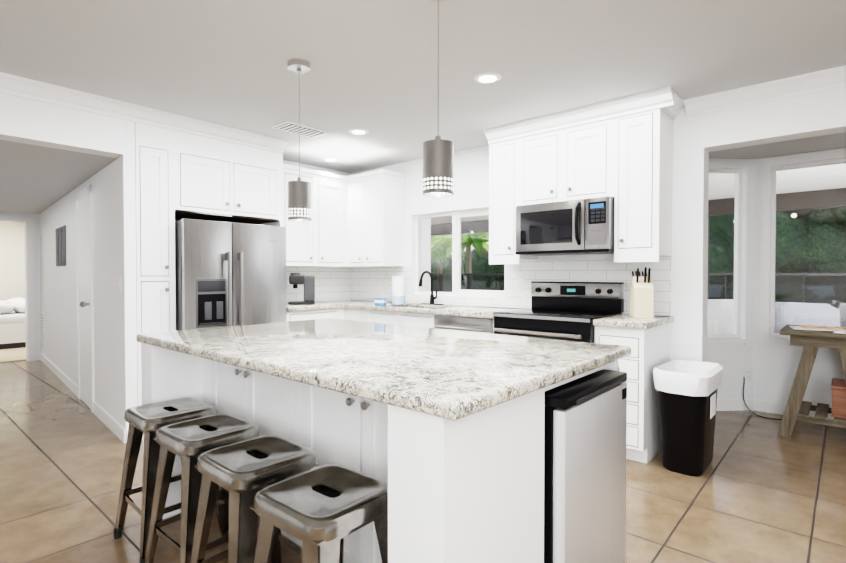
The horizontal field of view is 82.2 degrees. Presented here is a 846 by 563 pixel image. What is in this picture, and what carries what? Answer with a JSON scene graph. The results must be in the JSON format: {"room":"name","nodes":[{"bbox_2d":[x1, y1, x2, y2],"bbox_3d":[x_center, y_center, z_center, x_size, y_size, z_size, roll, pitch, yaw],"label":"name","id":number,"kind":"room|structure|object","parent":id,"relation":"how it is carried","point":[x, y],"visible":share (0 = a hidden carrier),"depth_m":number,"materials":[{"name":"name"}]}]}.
{"room":"kitchen","nodes":[
{"label":"kitchen","id":0,"kind":"room"},
{"bbox_2d":[0,221,24,300],"bbox_3d":[-8.813,-0.151,9.439,0.150,2.420,6.500,1,1,41],"label":"wall","id":1,"kind":"structure","parent":0,"point":[12,271],"depth_m":9.84,"materials":[{"name":"white paint"}]},
{"bbox_2d":[0,347,25,362],"bbox_3d":[-7.239,1.106,8.084,4.030,0.072,6.200,1,1,41],"label":"floor","id":2,"kind":"structure","parent":0,"point":[12,355],"depth_m":7.20,"materials":[{"name":"beige"}]},
{"bbox_2d":[0,298,25,348],"bbox_3d":[-7.570,0.556,8.099,1.720,1.050,2.140,1,1,41],"label":"bed","id":3,"kind":"object","parent":2,"relation":"on","point":[12,324],"visible":0.5,"depth_m":7.92,"materials":[{"name":"white fabric"}]},
{"bbox_2d":[0,211,41,360],"bbox_3d":[-6.114,-0.098,6.183,0.140,2.420,2.550,1,1,41],"label":"wall","id":4,"kind":"structure","parent":0,"point":[37,283],"depth_m":6.84,"materials":[{"name":"white paint"}]},
{"bbox_2d":[0,215,35,360],"bbox_3d":[-5.857,0.098,6.467,0.158,2.020,1.050,1,1,41],"label":"door frame","id":5,"kind":"structure","parent":4,"relation":"attached to","point":[29,287],"depth_m":6.78,"materials":[{"name":"white paint"}]},
{"bbox_2d":[0,140,117,213],"bbox_3d":[-4.445,-0.962,4.644,4.720,0.060,2.450,1,1,41],"label":"ceiling","id":6,"kind":"structure","parent":0,"point":[35,179],"depth_m":4.11,"materials":[{"name":"grey paint"}]},
{"bbox_2d":[0,93,137,428],"bbox_3d":[-4.113,-0.018,1.331,0.160,2.420,5.976,1,1,41],"label":"wall","id":7,"kind":"structure","parent":0,"point":[31,122],"depth_m":3.30,"materials":[{"name":"white paint"}]},
{"bbox_2d":[0,72,139,121],"bbox_3d":[-4.019,-1.177,1.233,0.085,0.100,5.980,1,1,41],"label":"crown molding","id":8,"kind":"structure","parent":7,"relation":"attached to","point":[10,84],"depth_m":3.16,"materials":[{"name":"white paint"}]},
{"bbox_2d":[40,119,129,428],"bbox_3d":[-3.743,-0.082,5.221,0.120,2.420,4.750,-1,1,-44],"label":"wall","id":9,"kind":"structure","parent":0,"point":[58,297],"depth_m":4.05,"materials":[{"name":"white paint"}]},
{"bbox_2d":[41,311,44,352],"bbox_3d":[-5.244,0.679,6.690,0.015,0.550,0.270,-1,1,-44],"label":"air vent","id":10,"kind":"object","parent":9,"relation":"in","point":[43,330],"visible":1,"depth_m":6.64,"materials":[{"name":"white metal"}]},
{"bbox_2d":[55,228,57,265],"bbox_3d":[-4.282,-0.409,5.678,0.014,0.440,0.165,-1,1,-43],"label":"framed picture","id":11,"kind":"object","parent":9,"relation":"attached to","point":[56,230],"depth_m":5.67,"materials":[{"name":"grey"}]},
{"bbox_2d":[58,227,60,265],"bbox_3d":[-4.108,-0.406,5.499,0.014,0.440,0.165,-1,1,-43],"label":"framed picture","id":12,"kind":"object","parent":9,"relation":"attached to","point":[60,243],"depth_m":5.52,"materials":[{"name":"grey"}]},
{"bbox_2d":[61,225,65,265],"bbox_3d":[-3.935,-0.403,5.319,0.014,0.440,0.165,-1,1,-43],"label":"framed picture","id":13,"kind":"object","parent":9,"relation":"attached to","point":[63,229],"depth_m":5.32,"materials":[{"name":"grey"}]},
{"bbox_2d":[40,353,125,443],"bbox_3d":[-3.780,1.079,5.183,0.012,0.100,4.720,-1,1,-44],"label":"baseboard","id":14,"kind":"structure","parent":9,"relation":"attached to","point":[114,426],"depth_m":4.13,"materials":[{"name":"white paint"}]},
{"bbox_2d":[75,184,94,412],"bbox_3d":[-3.162,0.140,4.482,0.719,2.000,0.136,1,1,41],"label":"door","id":15,"kind":"structure","parent":9,"relation":"attached to","point":[84,293],"depth_m":4.48,"materials":[{"name":"white paint"}]},
{"bbox_2d":[283,160,350,300],"bbox_3d":[-1.700,-0.078,4.973,0.160,2.420,2.684,1,1,41],"label":"wall","id":16,"kind":"structure","parent":0,"point":[316,168],"depth_m":5.42,"materials":[{"name":"white paint"}]},
{"bbox_2d":[283,164,342,266],"bbox_3d":[-1.257,-0.664,5.075,0.355,0.990,0.990,1,1,41],"label":"upper cabinet","id":17,"kind":"object","parent":16,"relation":"attached to","point":[317,242],"depth_m":5.04,"materials":[{"name":"white wood"}]},
{"bbox_2d":[286,267,349,302],"bbox_3d":[-1.296,0.020,5.308,0.008,0.383,1.260,1,1,41],"label":"tile backsplash","id":18,"kind":"structure","parent":16,"relation":"attached to","point":[348,283],"depth_m":5.51,"materials":[{"name":"white tile"}]},
{"bbox_2d":[0,360,845,562],"bbox_3d":[-1.344,1.216,1.670,13.250,0.060,10.100,1,1,41],"label":"floor","id":19,"kind":"structure","parent":0,"point":[759,490],"depth_m":2.68,"materials":[{"name":"tile"}]},
{"bbox_2d":[113,397,221,562],"bbox_3d":[-1.167,0.877,2.247,0.376,0.600,0.374,1,1,42],"label":"stool","id":20,"kind":"object","parent":19,"relation":"on","point":[148,420],"visible":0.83,"depth_m":2.17,"materials":[{"name":"metal"}]},
{"bbox_2d":[144,413,261,562],"bbox_3d":[-0.869,0.882,1.966,0.376,0.600,0.374,1,1,40],"label":"stool","id":21,"kind":"object","parent":19,"relation":"on","point":[188,442],"visible":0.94,"depth_m":1.90,"materials":[{"name":"metal"}]},
{"bbox_2d":[135,106,287,438],"bbox_3d":[-1.867,-0.064,4.151,0.660,2.419,1.220,1,1,41],"label":"tall cabinet","id":22,"kind":"object","parent":19,"relation":"on","point":[188,167],"visible":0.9,"depth_m":3.75,"materials":[{"name":"white wood"}]},
{"bbox_2d":[175,218,285,330],"bbox_3d":[-1.740,0.325,4.206,0.718,1.640,0.890,1,1,41],"label":"fridge","id":23,"kind":"object","parent":19,"relation":"on","point":[227,274],"visible":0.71,"depth_m":3.91,"materials":[{"name":"silver metal"}]},
{"bbox_2d":[190,435,318,562],"bbox_3d":[-0.573,0.886,1.681,0.376,0.600,0.374,1,1,42],"label":"stool","id":24,"kind":"object","parent":19,"relation":"on","point":[243,473],"visible":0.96,"depth_m":1.61,"materials":[{"name":"metal"}]},
{"bbox_2d":[286,307,337,321],"bbox_3d":[-1.259,0.696,4.901,0.609,0.874,0.690,1,1,41],"label":"base cabinet","id":25,"kind":"object","parent":19,"relation":"on","point":[290,315],"depth_m":4.64,"materials":[{"name":"white wood"}]},
{"bbox_2d":[250,464,387,562],"bbox_3d":[-0.278,0.891,1.396,0.376,0.600,0.374,1,1,39],"label":"stool","id":26,"kind":"object","parent":19,"relation":"on","point":[321,512],"visible":0.98,"depth_m":1.33,"materials":[{"name":"metal"}]},
{"bbox_2d":[142,346,617,562],"bbox_3d":[-0.294,0.740,2.248,1.940,0.874,1.174,1,1,41],"label":"kitchen island","id":27,"kind":"object","parent":19,"relation":"on","point":[440,431],"depth_m":1.44,"materials":[{"name":"white wood"}]},
{"bbox_2d":[136,318,630,425],"bbox_3d":[-0.287,0.303,2.235,2.020,0.079,1.214,1,1,41],"label":"island countertop","id":28,"kind":"structure","parent":27,"relation":"on","point":[453,376],"depth_m":1.75,"materials":[{"name":"white stone"}]},
{"bbox_2d":[338,307,421,324],"bbox_3d":[-0.326,0.697,4.887,0.857,0.874,0.696,1,1,41],"label":"base cabinet","id":29,"kind":"object","parent":19,"relation":"on","point":[388,315],"depth_m":4.64,"materials":[{"name":"white wood"}]},
{"bbox_2d":[286,300,373,310],"bbox_3d":[-1.048,0.236,5.114,0.637,0.040,1.294,1,1,41],"label":"countertop","id":30,"kind":"structure","parent":29,"relation":"on","point":[321,305],"depth_m":4.79,"materials":[{"name":"white stone"}]},
{"bbox_2d":[288,273,314,304],"bbox_3d":[-1.226,0.061,4.895,0.260,0.315,0.150,0,1,-14],"label":"coffee maker","id":31,"kind":"object","parent":30,"relation":"on","point":[307,281],"visible":1,"depth_m":4.83,"materials":[{"name":"grey plastic"}]},
{"bbox_2d":[342,303,417,306],"bbox_3d":[-0.419,0.238,5.000,0.460,0.040,0.637,1,1,41],"label":"countertop","id":32,"kind":"structure","parent":29,"relation":"on","point":[343,304],"depth_m":4.86,"materials":[{"name":"white stone"}]},
{"bbox_2d":[374,298,385,305],"bbox_3d":[-0.406,0.186,4.619,0.100,0.075,0.052,0,1,24],"label":"soap box","id":33,"kind":"object","parent":32,"relation":"on","point":[379,301],"visible":1,"depth_m":4.59,"materials":[{"name":"blue"}]},
{"bbox_2d":[391,274,406,305],"bbox_3d":[-0.235,0.072,4.706,0.150,0.300,0.150,1,1,41],"label":"paper towel","id":34,"kind":"object","parent":32,"relation":"on","point":[398,290],"visible":1,"depth_m":4.65,"materials":[{"name":"white paper"}]},
{"bbox_2d":[419,271,443,304],"bbox_3d":[0.035,0.051,4.802,0.260,0.338,0.225,1,1,41],"label":"faucet","id":35,"kind":"object","parent":29,"relation":"on","point":[432,297],"depth_m":4.85,"materials":[{"name":"black metal"}]},
{"bbox_2d":[402,307,493,333],"bbox_3d":[0.341,0.705,4.352,1.123,0.874,0.623,1,1,41],"label":"base cabinet","id":36,"kind":"object","parent":19,"relation":"on","point":[423,318],"depth_m":4.06,"materials":[{"name":"white wood"}]},
{"bbox_2d":[430,307,521,318],"bbox_3d":[0.520,0.254,4.179,0.635,0.046,0.637,1,1,41],"label":"countertop","id":37,"kind":"structure","parent":36,"relation":"on","point":[470,312],"depth_m":4.05,"materials":[{"name":"white stone"}]},
{"bbox_2d":[492,281,623,342],"bbox_3d":[1.017,0.576,3.687,0.756,1.155,0.719,1,1,41],"label":"range","id":38,"kind":"object","parent":19,"relation":"on","point":[569,311],"visible":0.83,"depth_m":3.67,"materials":[{"name":"silver metal"}]},
{"bbox_2d":[544,369,626,562],"bbox_3d":[0.443,0.772,1.919,0.524,0.820,0.570,1,1,41],"label":"mini fridge","id":39,"kind":"object","parent":19,"relation":"on","point":[585,429],"visible":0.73,"depth_m":1.67,"materials":[{"name":"silver metal"}]},
{"bbox_2d":[593,314,673,462],"bbox_3d":[1.466,0.702,3.358,0.342,0.914,0.640,1,1,41],"label":"base cabinet","id":40,"kind":"object","parent":19,"relation":"on","point":[647,341],"visible":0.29,"depth_m":3.12,"materials":[{"name":"white wood"}]},
{"bbox_2d":[629,267,653,317],"bbox_3d":[1.549,0.067,3.447,0.122,0.351,0.259,0,1,16],"label":"knife block","id":41,"kind":"object","parent":40,"relation":"on","point":[641,303],"visible":1,"depth_m":3.33,"materials":[{"name":"beige wood"}]},
{"bbox_2d":[653,360,722,475],"bbox_3d":[1.689,0.848,3.092,0.326,0.630,0.532,1,1,41],"label":"trash can","id":42,"kind":"object","parent":19,"relation":"on","point":[687,394],"visible":1,"depth_m":2.93,"materials":[{"name":"black plastic"},{"name":"white plastic"}]},
{"bbox_2d":[743,377,831,419],"bbox_3d":[3.169,0.776,3.834,1.117,0.754,0.357,1,1,41],"label":"power cord","id":43,"kind":"object","parent":19,"relation":"on","point":[753,412],"visible":0.65,"depth_m":4.22,"materials":[{"name":"black plastic"}]},
{"bbox_2d":[778,324,845,437],"bbox_3d":[3.419,0.682,3.312,1.570,0.955,0.559,1,1,41],"label":"console table","id":44,"kind":"object","parent":19,"relation":"on","point":[811,339],"visible":1,"depth_m":3.55,"materials":[{"name":"brown wood"}]},
{"bbox_2d":[0,0,845,172],"bbox_3d":[-0.218,-1.231,-0.311,9.000,0.060,8.660,1,1,41],"label":"ceiling","id":45,"kind":"structure","parent":0,"point":[373,71],"depth_m":2.68,"materials":[{"name":"grey paint"}]},
{"bbox_2d":[287,59,310,221],"bbox_3d":[-0.709,-0.804,2.782,0.132,0.894,0.132,1,1,41],"label":"pendant light","id":46,"kind":"object","parent":45,"relation":"hanging from","point":[299,199],"visible":1,"depth_m":2.73,"materials":[{"name":"silver metal"}]},
{"bbox_2d":[271,121,329,137],"bbox_3d":[-1.014,-1.264,4.037,0.240,0.015,0.420,1,1,41],"label":"ceiling vent","id":47,"kind":"object","parent":45,"relation":"in","point":[293,127],"visible":0.94,"depth_m":4.01,"materials":[{"name":"white metal"}]},
{"bbox_2d":[322,158,337,161],"bbox_3d":[-0.971,-1.286,5.088,0.170,0.006,0.170,1,1,41],"label":"recessed light","id":48,"kind":"object","parent":45,"relation":"in","point":[330,159],"visible":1,"depth_m":5.06,"materials":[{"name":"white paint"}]},
{"bbox_2d":[349,129,368,134],"bbox_3d":[-0.542,-1.270,4.090,0.170,0.006,0.170,1,1,41],"label":"recessed light","id":49,"kind":"object","parent":45,"relation":"in","point":[358,131],"visible":1,"depth_m":4.07,"materials":[{"name":"white paint"}]},
{"bbox_2d":[422,0,453,196],"bbox_3d":[0.064,-0.804,2.040,0.132,0.869,0.132,1,1,41],"label":"pendant light","id":50,"kind":"object","parent":45,"relation":"hanging from","point":[437,166],"visible":1,"depth_m":1.99,"materials":[{"name":"silver metal"}]},
{"bbox_2d":[474,72,501,83],"bbox_3d":[0.397,-1.251,2.976,0.170,0.006,0.170,1,1,41],"label":"recessed light","id":51,"kind":"object","parent":45,"relation":"in","point":[487,77],"visible":1,"depth_m":2.96,"materials":[{"name":"white paint"}]},
{"bbox_2d":[351,107,708,361],"bbox_3d":[0.531,-0.073,4.699,3.880,2.420,0.160,1,1,41],"label":"wall","id":52,"kind":"structure","parent":0,"point":[689,275],"depth_m":3.46,"materials":[{"name":"white paint"}]},
{"bbox_2d":[343,169,405,266],"bbox_3d":[-0.540,-0.667,5.257,0.581,0.990,0.387,1,1,41],"label":"upper cabinet","id":53,"kind":"object","parent":52,"relation":"attached to","point":[357,220],"depth_m":5.13,"materials":[{"name":"white wood"}]},
{"bbox_2d":[415,208,505,297],"bbox_3d":[0.374,-0.288,4.839,1.165,0.845,0.050,1,1,41],"label":"kitchen window","id":54,"kind":"structure","parent":52,"relation":"in","point":[457,217],"depth_m":4.85,"materials":[{"name":"white plastic"}]},
{"bbox_2d":[350,257,670,315],"bbox_3d":[0.460,0.008,4.649,3.520,0.428,0.008,1,1,41],"label":"tile backsplash","id":55,"kind":"structure","parent":52,"relation":"attached to","point":[366,283],"depth_m":4.20,"materials":[{"name":"white tile"}]},
{"bbox_2d":[488,122,538,261],"bbox_3d":[0.778,-0.736,4.143,0.292,1.074,0.329,1,1,41],"label":"upper cabinet","id":56,"kind":"object","parent":52,"relation":"attached to","point":[504,142],"depth_m":4.02,"materials":[{"name":"white wood"}]},
{"bbox_2d":[520,102,611,205],"bbox_3d":[1.166,-0.940,3.801,0.833,0.654,0.329,1,1,41],"label":"upper cabinet","id":57,"kind":"object","parent":52,"relation":"attached to","point":[567,156],"depth_m":3.64,"materials":[{"name":"white wood"}]},
{"bbox_2d":[515,196,613,255],"bbox_3d":[1.129,-0.415,3.753,0.746,0.385,0.457,1,1,41],"label":"microwave","id":58,"kind":"object","parent":57,"relation":"attached to","point":[579,227],"visible":1,"depth_m":3.59,"materials":[{"name":"silver metal"}]},
{"bbox_2d":[612,90,675,257],"bbox_3d":[1.571,-0.724,3.450,0.295,1.074,0.329,1,1,41],"label":"upper cabinet","id":59,"kind":"object","parent":52,"relation":"attached to","point":[620,150],"depth_m":3.33,"materials":[{"name":"white wood"}]},
{"bbox_2d":[684,65,845,116],"bbox_3d":[2.974,-1.195,2.383,3.038,0.100,0.085,1,1,41],"label":"crown molding","id":60,"kind":"structure","parent":52,"relation":"attached to","point":[774,90],"depth_m":3.06,"materials":[{"name":"white paint"}]},
{"bbox_2d":[707,158,755,398],"bbox_3d":[2.654,0.022,4.381,0.720,2.240,0.140,0,1,-4],"label":"wall","id":61,"kind":"structure","parent":0,"point":[733,360],"depth_m":4.33,"materials":[{"name":"white paint"}]},
{"bbox_2d":[707,169,741,337],"bbox_3d":[2.660,-0.258,4.382,0.412,1.520,0.050,0,1,-4],"label":"nook window","id":62,"kind":"structure","parent":61,"relation":"in","point":[737,206],"depth_m":4.38,"materials":[{"name":"white glass"}]},
{"bbox_2d":[707,161,752,344],"bbox_3d":[2.666,-0.257,4.293,0.522,1.630,0.028,0,1,-4],"label":"window","id":63,"kind":"structure","parent":61,"relation":"in","point":[748,166],"depth_m":4.30,"materials":[{"name":"white paint"}]},
{"bbox_2d":[716,399,752,410],"bbox_3d":[2.629,1.093,4.320,0.660,0.100,0.012,0,1,-4],"label":"baseboard","id":64,"kind":"structure","parent":61,"relation":"attached to","point":[731,405],"depth_m":4.32,"materials":[{"name":"white paint"}]},
{"bbox_2d":[744,368,751,380],"bbox_3d":[2.909,0.823,4.337,0.070,0.115,0.007,0,1,-4],"label":"outlet","id":65,"kind":"object","parent":61,"relation":"attached to","point":[748,374],"visible":0.96,"depth_m":4.33,"materials":[{"name":"white plastic"}]},
{"bbox_2d":[704,87,845,151],"bbox_3d":[3.095,-1.081,2.441,2.930,0.330,0.160,1,1,41],"label":"header beam","id":66,"kind":"structure","parent":0,"point":[808,115],"depth_m":3.08,"materials":[{"name":"white paint"}]},
{"bbox_2d":[709,132,845,158],"bbox_3d":[3.519,-1.108,3.132,3.700,0.060,1.440,1,1,41],"label":"ceiling","id":67,"kind":"structure","parent":0,"point":[812,144],"depth_m":3.95,"materials":[{"name":"grey paint"}]},
{"bbox_2d":[753,147,845,407],"bbox_3d":[3.889,0.035,3.611,2.350,2.240,0.140,1,1,41],"label":"wall","id":68,"kind":"structure","parent":0,"point":[775,366],"depth_m":4.21,"materials":[{"name":"white paint"}]},
{"bbox_2d":[753,399,833,419],"bbox_3d":[3.838,1.105,3.570,2.350,0.100,0.013,1,1,41],"label":"baseboard","id":69,"kind":"structure","parent":68,"relation":"attached to","point":[769,406],"depth_m":4.25,"materials":[{"name":"white paint"}]},
{"bbox_2d":[759,148,845,344],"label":"window","id":70,"kind":"structure","parent":68,"relation":"in","point":[764,336],"depth_m":4.25,"materials":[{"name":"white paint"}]},
{"label":"outside","id":71,"kind":"structure","parent":0,"visible":0},
{"bbox_3d":[7.936,1.051,12.855,28.000,0.065,21.839,1,1,41],"label":"patio","id":72,"kind":"object","parent":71,"visible":0},
{"bbox_2d":[422,218,834,298],"bbox_3d":[4.272,-0.237,11.681,32.000,2.580,13.800,1,1,41],"label":"wall","id":73,"kind":"structure","parent":72,"relation":"on","point":[426,239],"depth_m":6.70,"materials":[{"name":"grey paint"}]},
{"bbox_2d":[431,163,845,298],"bbox_3d":[3.125,-0.211,5.484,17.570,2.710,4.439,1,1,41],"label":"roof","id":74,"kind":"structure","parent":72,"relation":"on","point":[791,205],"depth_m":6.12,"materials":[{"name":"white"}]},
{"bbox_2d":[471,205,844,233],"bbox_3d":[4.453,-0.872,6.331,9.360,0.164,0.060,1,1,41],"label":"string lights","id":75,"kind":"object","parent":74,"relation":"hanging from","point":[792,214],"depth_m":6.13,"materials":[{"name":"white"}]},
{"bbox_2d":[431,207,845,303],"bbox_3d":[7.607,-2.149,14.732,33.916,7.277,9.252,1,1,41],"label":"vegetation","id":76,"kind":"object","parent":72,"relation":"on","point":[724,225],"depth_m":12.06,"materials":[{"name":"green plant"}]},
{"bbox_2d":[432,272,845,303],"bbox_3d":[1.873,0.427,10.467,20.030,1.270,0.030,1,1,41],"label":"fence","id":77,"kind":"object","parent":72,"relation":"on","point":[805,284],"depth_m":7.34,"materials":[{"name":"black"}]},
{"bbox_2d":[707,299,733,333],"bbox_3d":[3.202,0.646,5.294,0.579,1.005,0.703,0,1,20],"label":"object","id":78,"kind":"structure","parent":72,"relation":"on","point":[723,307],"depth_m":5.02,"materials":[{"name":"grey"}]},
{"bbox_2d":[775,300,845,332],"bbox_3d":[3.816,0.657,4.606,1.113,1.005,0.958,0,1,20],"label":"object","id":79,"kind":"object","parent":72,"relation":"on","point":[781,320],"depth_m":4.38,"materials":[{"name":"grey"}]}
]}

